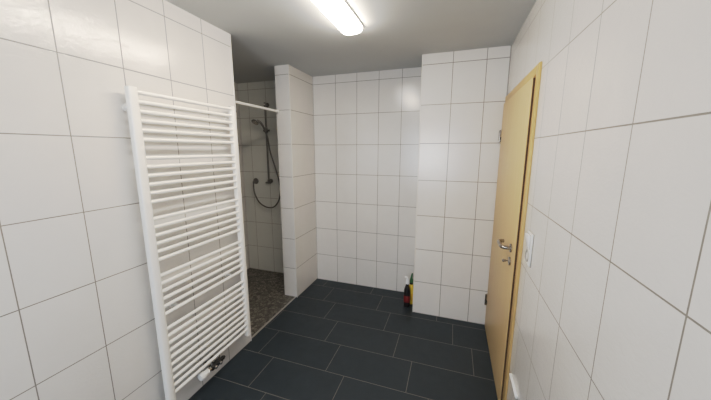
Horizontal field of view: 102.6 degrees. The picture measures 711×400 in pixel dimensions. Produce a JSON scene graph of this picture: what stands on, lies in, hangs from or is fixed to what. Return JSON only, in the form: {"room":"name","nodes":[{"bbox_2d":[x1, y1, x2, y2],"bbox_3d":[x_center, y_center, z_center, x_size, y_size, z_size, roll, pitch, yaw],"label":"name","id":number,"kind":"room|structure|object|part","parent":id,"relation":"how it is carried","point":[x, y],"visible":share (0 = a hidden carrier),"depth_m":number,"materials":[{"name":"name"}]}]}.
{"room":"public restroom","nodes":[
{"label":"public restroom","id":0,"kind":"room"},
{"bbox_2d":[0,0,316,399],"bbox_3d":[-1.766,0.160,1.372,1.120,2.400,4.689,3,10,18],"label":"wall","id":1,"kind":"structure","parent":0,"point":[77,318],"depth_m":1.35,"materials":[{"name":"white tile"}]},
{"bbox_2d":[121,86,250,399],"bbox_3d":[-0.974,0.276,1.829,0.101,1.771,0.719,3,10,18],"label":"radiator","id":2,"kind":"object","parent":1,"relation":"attached to","point":[131,106],"visible":1,"depth_m":1.69,"materials":[{"name":"white metal"}]},
{"bbox_3d":[-1.071,0.322,1.510,0.032,1.745,0.046,3,10,18],"label":"post","id":3,"kind":"part","parent":2,"relation":"part of","materials":[{"name":"white metal"}]},
{"bbox_3d":[-0.858,0.214,2.129,0.032,1.745,0.046,3,10,18],"label":"post","id":4,"kind":"part","parent":2,"relation":"part of","materials":[{"name":"white metal"}]},
{"bbox_2d":[229,34,251,340],"bbox_3d":[-0.885,0.014,2.213,0.008,2.399,0.008,3,10,18],"label":"trim","id":5,"kind":"structure","parent":1,"relation":"attached to","point":[229,34],"depth_m":2.06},
{"bbox_2d":[235,100,278,112],"bbox_3d":[-0.897,-0.821,2.481,0.031,0.031,0.764,3,10,18],"label":"curtain rod","id":6,"kind":"object","parent":1,"relation":"attached to","point":[236,102],"visible":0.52,"depth_m":2.51,"materials":[{"name":"white plastic"}]},
{"bbox_2d":[263,102,272,183],"bbox_3d":[-1.067,-0.679,3.443,0.080,0.963,0.102,3,10,18],"label":"shower rail","id":7,"kind":"object","parent":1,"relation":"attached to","point":[269,181],"visible":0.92,"depth_m":3.44,"materials":[{"name":"grey metal"}]},
{"bbox_2d":[251,119,279,207],"bbox_3d":[-1.121,-0.415,3.431,0.418,1.068,0.168,3,10,18],"label":"shower","id":8,"kind":"object","parent":7,"relation":"hanging from","point":[256,122],"visible":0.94,"depth_m":3.43,"materials":[{"name":"silver metal"}]},
{"bbox_2d":[288,65,297,296],"bbox_3d":[-0.640,-0.111,2.926,0.008,2.399,0.008,3,10,18],"label":"trim","id":9,"kind":"structure","parent":1,"relation":"attached to","point":[288,65],"depth_m":2.90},
{"bbox_2d":[234,83,249,268],"bbox_3d":[-1.697,-0.149,3.136,0.100,2.400,1.254,3,10,18],"label":"wall","id":10,"kind":"structure","parent":0,"point":[235,84],"depth_m":3.66,"materials":[{"name":"white tile"}]},
{"bbox_2d":[252,297,295,337],"bbox_3d":[-0.783,1.140,2.784,0.018,0.023,0.764,3,10,18],"label":"trim","id":11,"kind":"structure","parent":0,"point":[274,316],"depth_m":2.75,"materials":[{"name":"metal"}]},
{"bbox_2d":[238,67,421,291],"bbox_3d":[-0.040,-0.174,3.287,3.141,2.400,0.100,3,10,18],"label":"wall","id":12,"kind":"structure","parent":0,"point":[366,124],"depth_m":3.23,"materials":[{"name":"white tile"}]},
{"bbox_2d":[189,268,497,399],"bbox_3d":[-0.810,1.448,1.268,3.141,0.100,4.889,3,10,18],"label":"floor","id":13,"kind":"structure","parent":0,"point":[334,340],"depth_m":2.29,"materials":[{"name":"tile"}]},
{"bbox_2d":[403,276,409,306],"bbox_3d":[0.530,0.939,2.926,0.067,0.330,0.057,3,10,18],"label":"bottle","id":14,"kind":"object","parent":13,"relation":"on","point":[406,300],"visible":1,"depth_m":2.91,"materials":[{"name":"black plastic"}]},
{"bbox_2d":[409,273,412,303],"bbox_3d":[0.584,0.925,2.986,0.075,0.336,0.060,3,10,18],"label":"bottle","id":15,"kind":"object","parent":13,"relation":"on","point":[411,278],"visible":0.69,"depth_m":2.96,"materials":[{"name":"yellow plastic"}]},
{"bbox_2d":[165,0,535,82],"bbox_3d":[-0.809,-1.015,0.837,3.141,0.100,4.889,3,10,18],"label":"ceiling","id":16,"kind":"structure","parent":0,"point":[265,34],"depth_m":1.95,"materials":[{"name":"white paint"}]},
{"bbox_2d":[311,0,363,34],"bbox_3d":[-0.220,-1.015,1.302,0.148,0.058,1.301,3,10,18],"label":"ceiling light","id":17,"kind":"object","parent":16,"relation":"attached to","point":[338,12],"visible":1,"depth_m":1.63,"materials":[{"name":"white plastic"}]},
{"bbox_2d":[413,45,511,324],"bbox_3d":[0.955,-0.073,2.708,0.679,2.400,0.373,3,10,18],"label":"wall","id":18,"kind":"structure","parent":0,"point":[464,92],"depth_m":2.51,"materials":[{"name":"white tile"}]},
{"bbox_2d":[412,55,422,311],"bbox_3d":[0.573,-0.061,2.642,0.008,2.399,0.008,3,10,18],"label":"trim","id":19,"kind":"structure","parent":18,"relation":"attached to","point":[422,55],"depth_m":2.62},
{"bbox_2d":[507,0,710,399],"bbox_3d":[0.630,0.301,0.572,0.100,2.400,4.689,3,10,18],"label":"wall","id":20,"kind":"structure","parent":0,"point":[614,297],"depth_m":0.69,"materials":[{"name":"white tile"}]},
{"bbox_2d":[484,61,541,399],"bbox_3d":[1.016,0.243,2.015,0.089,2.018,0.974,3,10,18],"label":"door","id":21,"kind":"structure","parent":20,"relation":"in","point":[516,137],"depth_m":1.77,"materials":[{"name":"yellow wood"}]},
{"bbox_3d":[0.917,0.273,1.772,0.060,0.025,0.155,3,10,18],"label":"handle","id":22,"kind":"part","parent":21,"relation":"part of","materials":[{"name":"silver metal"}]},
{"bbox_3d":[1.053,0.245,2.003,0.012,2.018,0.974,3,10,18],"label":"frame","id":23,"kind":"part","parent":21,"relation":"part of","materials":[{"name":"brown wood"}]},
{"bbox_2d":[509,373,517,398],"bbox_3d":[0.853,1.004,1.542,0.013,0.018,0.163,3,10,18],"label":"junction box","id":24,"kind":"object","parent":20,"relation":"attached to","point":[510,374],"visible":1,"depth_m":1.53,"materials":[{"name":"white plastic"}]},
{"bbox_2d":[524,230,533,267],"bbox_3d":[0.847,0.237,1.401,0.021,0.166,0.093,3,10,18],"label":"light switch","id":25,"kind":"object","parent":20,"relation":"attached to","point":[529,235],"visible":1,"depth_m":1.37,"materials":[{"name":"white plastic"}]}
]}

